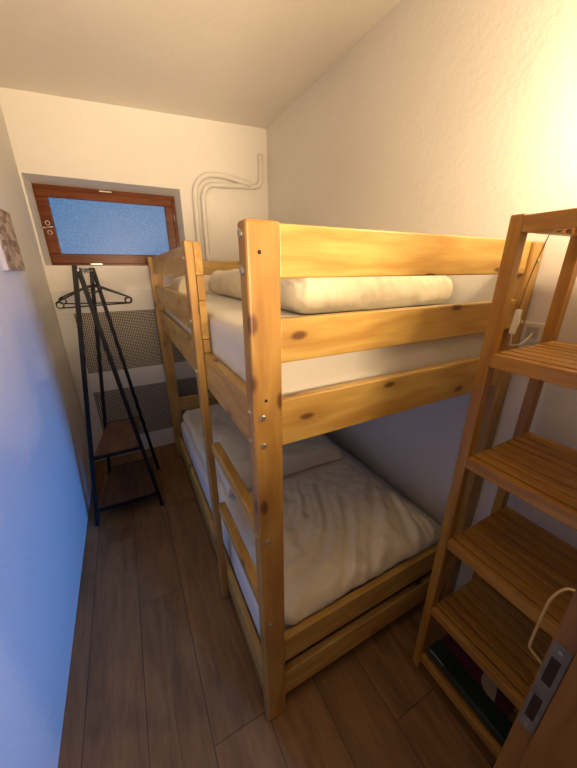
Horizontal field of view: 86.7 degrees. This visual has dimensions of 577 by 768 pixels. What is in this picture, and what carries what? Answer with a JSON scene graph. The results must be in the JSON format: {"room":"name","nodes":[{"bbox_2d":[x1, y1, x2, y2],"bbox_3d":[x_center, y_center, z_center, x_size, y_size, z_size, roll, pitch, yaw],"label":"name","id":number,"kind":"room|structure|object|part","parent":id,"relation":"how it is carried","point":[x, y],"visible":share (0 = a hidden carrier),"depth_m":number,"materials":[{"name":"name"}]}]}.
{"room":"bedroom","nodes":[
{"label":"bedroom","id":0,"kind":"room"},
{"bbox_2d":[0,104,94,767],"bbox_3d":[-1.159,-0.150,1.052,0.200,2.620,3.008,-11,23,-26],"label":"wall","id":1,"kind":"structure","parent":0,"point":[45,475],"depth_m":1.26,"materials":[{"name":"paint"}]},
{"bbox_2d":[0,209,25,270],"bbox_3d":[-1.309,-0.668,1.419,0.021,0.265,0.295,-11,23,-26],"label":"canvas","id":2,"kind":"object","parent":1,"relation":"attached to","point":[11,259],"visible":1,"depth_m":1.41},
{"bbox_2d":[0,87,267,291],"bbox_3d":[-0.971,-0.739,2.628,1.693,2.620,0.200,-11,23,-26],"label":"wall","id":3,"kind":"structure","parent":0,"point":[55,140],"depth_m":2.17,"materials":[{"name":"paint"}]},
{"bbox_2d":[31,183,179,265],"bbox_3d":[-1.323,-1.182,2.340,0.916,0.516,0.119,-11,23,-26],"label":"window","id":4,"kind":"structure","parent":3,"relation":"in","point":[81,226],"depth_m":2.30,"materials":[{"name":"brown wood"}]},
{"bbox_3d":[-1.674,-1.089,2.128,0.081,0.094,0.033,-11,23,-26],"label":"handle","id":5,"kind":"part","parent":4,"relation":"part of","materials":[{"name":"metal"}]},
{"bbox_3d":[-1.327,-1.184,2.340,0.761,0.366,0.006,-11,23,-26],"label":"pane","id":6,"kind":"part","parent":4,"relation":"part of","materials":[{"name":"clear glass"}]},
{"bbox_2d":[192,172,250,260],"bbox_3d":[-0.527,-1.253,2.533,0.481,0.851,0.054,-9,22,-23],"label":"pipe","id":7,"kind":"object","parent":3,"relation":"attached to","point":[206,175],"visible":0.78,"depth_m":2.38,"materials":[{"name":"paint"}]},
{"bbox_2d":[201,154,262,260],"bbox_3d":[-0.451,-1.344,2.546,0.545,1.014,0.040,-11,23,-26],"label":"pipe","id":8,"kind":"object","parent":3,"relation":"attached to","point":[209,185],"visible":0.86,"depth_m":2.45,"materials":[{"name":"paint"}]},
{"bbox_2d":[0,0,400,128],"bbox_3d":[-0.325,-1.515,1.010,2.093,0.168,3.008,-11,23,-26],"label":"ceiling","id":9,"kind":"structure","parent":0,"point":[240,62],"depth_m":1.52,"materials":[{"name":"paint"}]},
{"bbox_2d":[58,443,516,767],"bbox_3d":[-0.019,1.147,1.399,2.093,0.060,4.288,-11,23,-26],"label":"floor","id":10,"kind":"structure","parent":0,"point":[163,673],"depth_m":1.22,"materials":[{"name":"brown wood"}]},
{"bbox_2d":[72,265,163,526],"bbox_3d":[-1.153,0.074,1.969,0.434,1.561,0.491,-11,23,-26],"label":"clothes rack","id":11,"kind":"object","parent":10,"relation":"on","point":[131,482],"visible":0.97,"depth_m":2.01,"materials":[{"name":"black metal"}]},
{"bbox_3d":[-1.138,0.164,1.731,0.225,1.561,0.019,-10,22,-24],"label":"leg","id":12,"kind":"part","parent":11,"relation":"part of","materials":[{"name":"black metal"}]},
{"bbox_2d":[55,269,132,308],"bbox_3d":[-1.087,-0.532,1.692,0.376,0.198,0.010,-13,24,-27],"label":"clothes hanger","id":13,"kind":"object","parent":11,"relation":"hanging from","point":[101,288],"visible":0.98,"depth_m":1.70,"materials":[{"name":"black plastic"}]},
{"bbox_2d":[58,268,130,304],"bbox_3d":[-1.141,-0.572,1.792,0.376,0.198,0.010,-9,22,-25],"label":"clothes hanger","id":14,"kind":"object","parent":11,"relation":"hanging from","point":[93,284],"visible":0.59,"depth_m":1.79,"materials":[{"name":"black plastic"}]},
{"bbox_3d":[-1.302,0.018,2.133,0.200,1.553,0.019,-9,22,-23],"label":"leg","id":15,"kind":"part","parent":11,"relation":"part of","materials":[{"name":"black metal"}]},
{"bbox_2d":[94,417,139,456],"bbox_3d":[-1.146,0.349,2.074,0.272,0.014,0.445,-11,23,-26],"label":"shelf","id":16,"kind":"object","parent":11,"relation":"attached to","point":[118,437],"depth_m":2.01,"materials":[{"name":"brown wood"}]},
{"bbox_3d":[-1.150,-0.013,2.217,0.187,1.550,0.019,-9,22,-22],"label":"leg","id":17,"kind":"part","parent":11,"relation":"part of","materials":[{"name":"black metal"}]},
{"bbox_2d":[98,458,155,508],"bbox_3d":[-1.149,0.698,2.202,0.360,0.014,0.445,-11,23,-26],"label":"shelf","id":18,"kind":"object","parent":11,"relation":"attached to","point":[131,482],"depth_m":2.15,"materials":[{"name":"brown wood"}]},
{"bbox_2d":[50,289,209,460],"bbox_3d":[-0.929,-0.129,2.743,1.660,1.395,0.023,-11,23,-26],"label":"radiator cover","id":19,"kind":"object","parent":10,"relation":"on","point":[134,323],"visible":0.39,"depth_m":2.49,"materials":[{"name":"white metal"}]},
{"bbox_2d":[74,309,186,373],"bbox_3d":[-0.932,-0.417,2.634,1.446,0.464,0.006,-11,23,-26],"label":"grille","id":20,"kind":"object","parent":19,"relation":"attached to","point":[136,330],"depth_m":2.45,"materials":[{"name":"grey metal"}]},
{"bbox_2d":[93,377,209,433],"bbox_3d":[-0.930,0.162,2.850,1.446,0.455,0.006,-11,23,-26],"label":"grille","id":21,"kind":"object","parent":19,"relation":"attached to","point":[152,397],"depth_m":2.67,"materials":[{"name":"grey metal"}]},
{"bbox_2d":[147,219,544,720],"bbox_3d":[-0.080,0.084,1.845,1.050,1.620,1.950,-11,23,-26],"label":"bunk bed","id":22,"kind":"object","parent":10,"relation":"on","point":[270,251],"visible":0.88,"depth_m":0.88,"materials":[{"name":"brown wood"}]},
{"bbox_3d":[-0.946,-0.131,2.428,0.079,1.620,0.045,-11,23,-26],"label":"bed post","id":23,"kind":"part","parent":22,"relation":"part of","materials":[{"name":"brown wood"}]},
{"bbox_3d":[-0.618,-0.620,1.568,0.025,0.100,1.427,-11,23,-26],"label":"guard rail","id":24,"kind":"part","parent":22,"relation":"part of","materials":[{"name":"brown wood"}]},
{"bbox_3d":[-0.617,-0.437,1.636,0.025,0.129,1.427,-11,23,-26],"label":"guard rail","id":25,"kind":"part","parent":22,"relation":"part of","materials":[{"name":"brown wood"}]},
{"bbox_3d":[-0.514,0.097,2.757,0.896,0.120,0.026,-11,23,-26],"label":"rail","id":26,"kind":"part","parent":22,"relation":"part of","materials":[{"name":"brown wood"}]},
{"bbox_3d":[-0.518,-0.905,2.382,0.896,0.100,0.026,-11,23,-26],"label":"rail","id":27,"kind":"part","parent":22,"relation":"part of","materials":[{"name":"brown wood"}]},
{"bbox_3d":[-0.508,-0.195,1.505,0.025,0.132,1.855,-11,23,-26],"label":"rail","id":28,"kind":"part","parent":22,"relation":"part of","materials":[{"name":"brown wood"}]},
{"bbox_3d":[-0.320,0.293,1.245,0.026,1.590,0.053,-11,23,-26],"label":"ladder post","id":29,"kind":"part","parent":22,"relation":"part of","materials":[{"name":"brown wood"}]},
{"bbox_3d":[-0.505,0.784,1.871,0.025,0.122,1.855,-11,23,-26],"label":"rail","id":30,"kind":"part","parent":22,"relation":"part of","materials":[{"name":"brown wood"}]},
{"bbox_3d":[-0.053,0.453,0.856,0.071,1.620,0.045,-11,23,-26],"label":"bed post","id":31,"kind":"part","parent":22,"relation":"part of","materials":[{"name":"brown wood"}]},
{"bbox_2d":[181,421,441,635],"bbox_3d":[-0.057,0.594,2.043,0.972,0.186,1.840,-11,23,-26],"label":"mattress","id":32,"kind":"object","parent":22,"relation":"on","point":[201,472],"visible":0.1,"depth_m":1.54,"materials":[{"name":"white fabric"}]},
{"bbox_2d":[183,404,438,625],"bbox_3d":[-0.096,0.448,1.938,0.828,0.163,1.848,-11,23,-26],"label":"duvet","id":33,"kind":"object","parent":32,"relation":"on","point":[342,528],"visible":0.44,"depth_m":1.32,"materials":[{"name":"fabric"}]},
{"bbox_2d":[202,427,343,495],"bbox_3d":[-0.117,0.370,1.894,0.715,0.114,0.560,-11,23,-26],"label":"pillow","id":34,"kind":"object","parent":33,"relation":"on","point":[310,452],"visible":0.42,"depth_m":1.75,"materials":[{"name":"fabric"}]},
{"bbox_2d":[164,293,484,395],"bbox_3d":[-0.060,-0.361,1.686,0.971,0.226,1.840,-11,23,-26],"label":"mattress","id":35,"kind":"object","parent":22,"relation":"on","point":[224,313],"visible":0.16,"depth_m":0.90,"materials":[{"name":"white fabric"}]},
{"bbox_2d":[169,275,214,293],"bbox_3d":[-0.536,-0.707,2.139,0.530,0.112,0.400,-11,23,-26],"label":"pillow","id":36,"kind":"object","parent":35,"relation":"on","point":[178,284],"visible":0.22,"depth_m":1.96,"materials":[{"name":"fabric"}]},
{"bbox_2d":[210,269,452,313],"bbox_3d":[0.106,-0.547,1.566,0.772,0.212,1.158,-11,23,-26],"label":"pillow","id":37,"kind":"object","parent":35,"relation":"on","point":[327,294],"visible":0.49,"depth_m":1.07,"materials":[{"name":"fabric"}]},
{"bbox_3d":[0.374,0.997,1.294,0.886,0.122,0.026,-11,23,-26],"label":"rail","id":38,"kind":"part","parent":22,"relation":"part of","materials":[{"name":"brown wood"}]},
{"bbox_3d":[0.373,0.822,1.229,0.886,0.119,0.026,-11,23,-26],"label":"rail","id":39,"kind":"part","parent":22,"relation":"part of","materials":[{"name":"brown wood"}]},
{"bbox_3d":[0.370,0.018,0.929,0.886,0.121,0.026,-11,23,-26],"label":"rail","id":40,"kind":"part","parent":22,"relation":"part of","materials":[{"name":"brown wood"}]},
{"bbox_3d":[0.369,-0.167,0.859,0.886,0.097,0.026,-11,23,-26],"label":"rail","id":41,"kind":"part","parent":22,"relation":"part of","materials":[{"name":"brown wood"}]},
{"bbox_3d":[0.368,-0.335,0.797,0.886,0.099,0.026,-11,23,-26],"label":"rail","id":42,"kind":"part","parent":22,"relation":"part of","materials":[{"name":"brown wood"}]},
{"bbox_3d":[0.794,0.298,1.271,0.069,1.615,0.045,-11,23,-26],"label":"bed post","id":43,"kind":"part","parent":22,"relation":"part of","materials":[{"name":"brown wood"}]},
{"bbox_2d":[412,208,576,758],"bbox_3d":[0.751,0.415,0.908,0.336,1.650,0.378,-11,23,-26],"label":"shelving unit","id":44,"kind":"object","parent":10,"relation":"on","point":[517,565],"visible":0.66,"depth_m":0.92,"materials":[{"name":"brown wood"}]},
{"bbox_3d":[0.615,1.151,1.106,0.021,0.036,0.318,-11,23,-26],"label":"rail","id":45,"kind":"part","parent":44,"relation":"part of","materials":[{"name":"brown wood"}]},
{"bbox_2d":[427,639,512,745],"bbox_3d":[0.654,1.107,1.116,0.066,0.033,0.298,-11,23,-26],"label":"book","id":46,"kind":"object","parent":44,"relation":"on","point":[499,725],"visible":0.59,"depth_m":1.09,"materials":[{"name":"black"}]},
{"bbox_3d":[0.535,0.386,0.987,0.032,1.650,0.030,-11,23,-26],"label":"shelf post","id":47,"kind":"part","parent":44,"relation":"part of","materials":[{"name":"brown wood"}]},
{"bbox_3d":[0.753,1.123,1.173,0.292,0.036,0.318,-11,23,-26],"label":"shelf","id":48,"kind":"part","parent":44,"relation":"part of","materials":[{"name":"brown wood"}]},
{"bbox_2d":[440,633,514,715],"bbox_3d":[0.721,1.091,1.169,0.096,0.026,0.255,-11,23,-26],"label":"book","id":49,"kind":"object","parent":44,"relation":"on","point":[503,703],"visible":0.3,"depth_m":1.16,"materials":[{"name":"paper"}]},
{"bbox_2d":[481,673,496,700],"bbox_3d":[0.736,1.093,1.120,0.050,0.002,0.100,18,27,39],"label":"paper card","id":50,"kind":"object","parent":49,"relation":"on","point":[489,687],"visible":0.64,"depth_m":1.11,"materials":[{"name":"white paper"}]},
{"bbox_3d":[0.614,0.889,1.008,0.021,0.036,0.318,-11,23,-26],"label":"rail","id":51,"kind":"part","parent":44,"relation":"part of","materials":[{"name":"brown wood"}]},
{"bbox_3d":[0.752,0.862,1.075,0.292,0.036,0.318,-11,23,-26],"label":"shelf","id":52,"kind":"part","parent":44,"relation":"part of","materials":[{"name":"brown wood"}]},
{"bbox_3d":[0.613,0.581,0.893,0.021,0.036,0.318,-11,23,-26],"label":"rail","id":53,"kind":"part","parent":44,"relation":"part of","materials":[{"name":"brown wood"}]},
{"bbox_3d":[0.751,0.553,0.960,0.292,0.036,0.318,-11,23,-26],"label":"shelf","id":54,"kind":"part","parent":44,"relation":"part of","materials":[{"name":"brown wood"}]},
{"bbox_3d":[0.611,0.281,0.781,0.021,0.036,0.318,-11,23,-26],"label":"rail","id":55,"kind":"part","parent":44,"relation":"part of","materials":[{"name":"brown wood"}]},
{"bbox_3d":[0.804,0.336,1.118,0.034,1.650,0.030,-11,23,-26],"label":"shelf post","id":56,"kind":"part","parent":44,"relation":"part of","materials":[{"name":"brown wood"}]},
{"bbox_3d":[0.750,0.254,0.848,0.292,0.036,0.318,-11,23,-26],"label":"shelf","id":57,"kind":"part","parent":44,"relation":"part of","materials":[{"name":"brown wood"}]},
{"bbox_2d":[509,235,548,345],"bbox_3d":[0.736,-0.371,0.765,0.174,0.626,0.432,2,21,5],"label":"power cord","id":58,"kind":"object","parent":44,"relation":"on","point":[516,319],"visible":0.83,"depth_m":0.89,"materials":[{"name":"white plastic"}]},
{"bbox_2d":[509,309,521,333],"bbox_3d":[0.667,-0.182,0.897,0.016,0.072,0.017,-3,20,-28],"label":"switch","id":59,"kind":"object","parent":58,"relation":"attached to","point":[516,319],"depth_m":0.89,"materials":[{"name":"white plastic"}]},
{"bbox_3d":[0.750,-0.150,0.992,0.234,0.053,0.014,-16,26,-37],"label":"lamp cord","id":60,"kind":"part","parent":58,"relation":"part of","materials":[{"name":"white plastic"}]},
{"bbox_3d":[0.720,-0.299,0.767,0.048,0.237,0.196,-7,22,-18],"label":"lamp cord","id":61,"kind":"part","parent":58,"relation":"part of","materials":[{"name":"white plastic"}]},
{"bbox_3d":[0.610,-0.014,0.670,0.021,0.036,0.318,-11,23,-26],"label":"rail","id":62,"kind":"part","parent":44,"relation":"part of","materials":[{"name":"brown wood"}]},
{"bbox_3d":[0.749,-0.042,0.738,0.292,0.036,0.318,-11,23,-26],"label":"shelf","id":63,"kind":"part","parent":44,"relation":"part of","materials":[{"name":"brown wood"}]},
{"bbox_3d":[0.890,0.529,1.028,0.021,0.036,0.318,-11,23,-26],"label":"rail","id":64,"kind":"part","parent":44,"relation":"part of","materials":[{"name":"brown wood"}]},
{"bbox_3d":[0.609,-0.313,0.559,0.021,0.036,0.318,-11,23,-26],"label":"rail","id":65,"kind":"part","parent":44,"relation":"part of","materials":[{"name":"brown wood"}]},
{"bbox_3d":[0.889,0.230,0.916,0.021,0.036,0.318,-11,23,-26],"label":"rail","id":66,"kind":"part","parent":44,"relation":"part of","materials":[{"name":"brown wood"}]},
{"bbox_3d":[0.666,-0.395,0.770,0.270,0.032,0.022,-11,23,-26],"label":"rail","id":67,"kind":"part","parent":44,"relation":"part of","materials":[{"name":"brown wood"}]},
{"bbox_3d":[0.748,-0.340,0.626,0.292,0.036,0.318,-11,23,-26],"label":"shelf","id":68,"kind":"part","parent":44,"relation":"part of","materials":[{"name":"brown wood"}]},
{"bbox_2d":[266,0,576,590],"bbox_3d":[0.518,-0.490,1.861,0.200,2.680,3.008,-11,23,-26],"label":"wall","id":69,"kind":"structure","parent":0,"point":[445,117],"depth_m":1.24,"materials":[{"name":"paint"}]},
{"bbox_2d":[520,322,544,342],"bbox_3d":[0.848,-0.180,1.062,0.010,0.065,0.066,-11,23,-26],"label":"wall socket","id":70,"kind":"object","parent":69,"relation":"attached to","point":[536,329],"visible":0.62,"depth_m":1.06,"materials":[{"name":"white plastic"}]},
{"bbox_3d":[0.348,0.111,0.253,1.693,2.680,0.122,-11,23,-26],"label":"wall","id":71,"kind":"structure","parent":0,"visible":0},
{"bbox_2d":[493,588,576,767],"bbox_3d":[0.019,0.450,0.207,0.960,2.080,0.142,-11,23,-26],"label":"door","id":72,"kind":"structure","parent":71,"relation":"in","point":[543,734],"depth_m":0.45,"materials":[{"name":"brown wood"}]},
{"bbox_3d":[0.383,0.461,0.460,0.002,0.204,0.022,-11,23,-26],"label":"strike plate","id":73,"kind":"part","parent":72,"relation":"part of","materials":[{"name":"metal"}]},
{"bbox_3d":[0.376,0.349,0.441,0.027,0.156,0.009,13,24,32],"label":"pull handle","id":74,"kind":"part","parent":72,"relation":"part of","materials":[{"name":"metal"}]}
]}

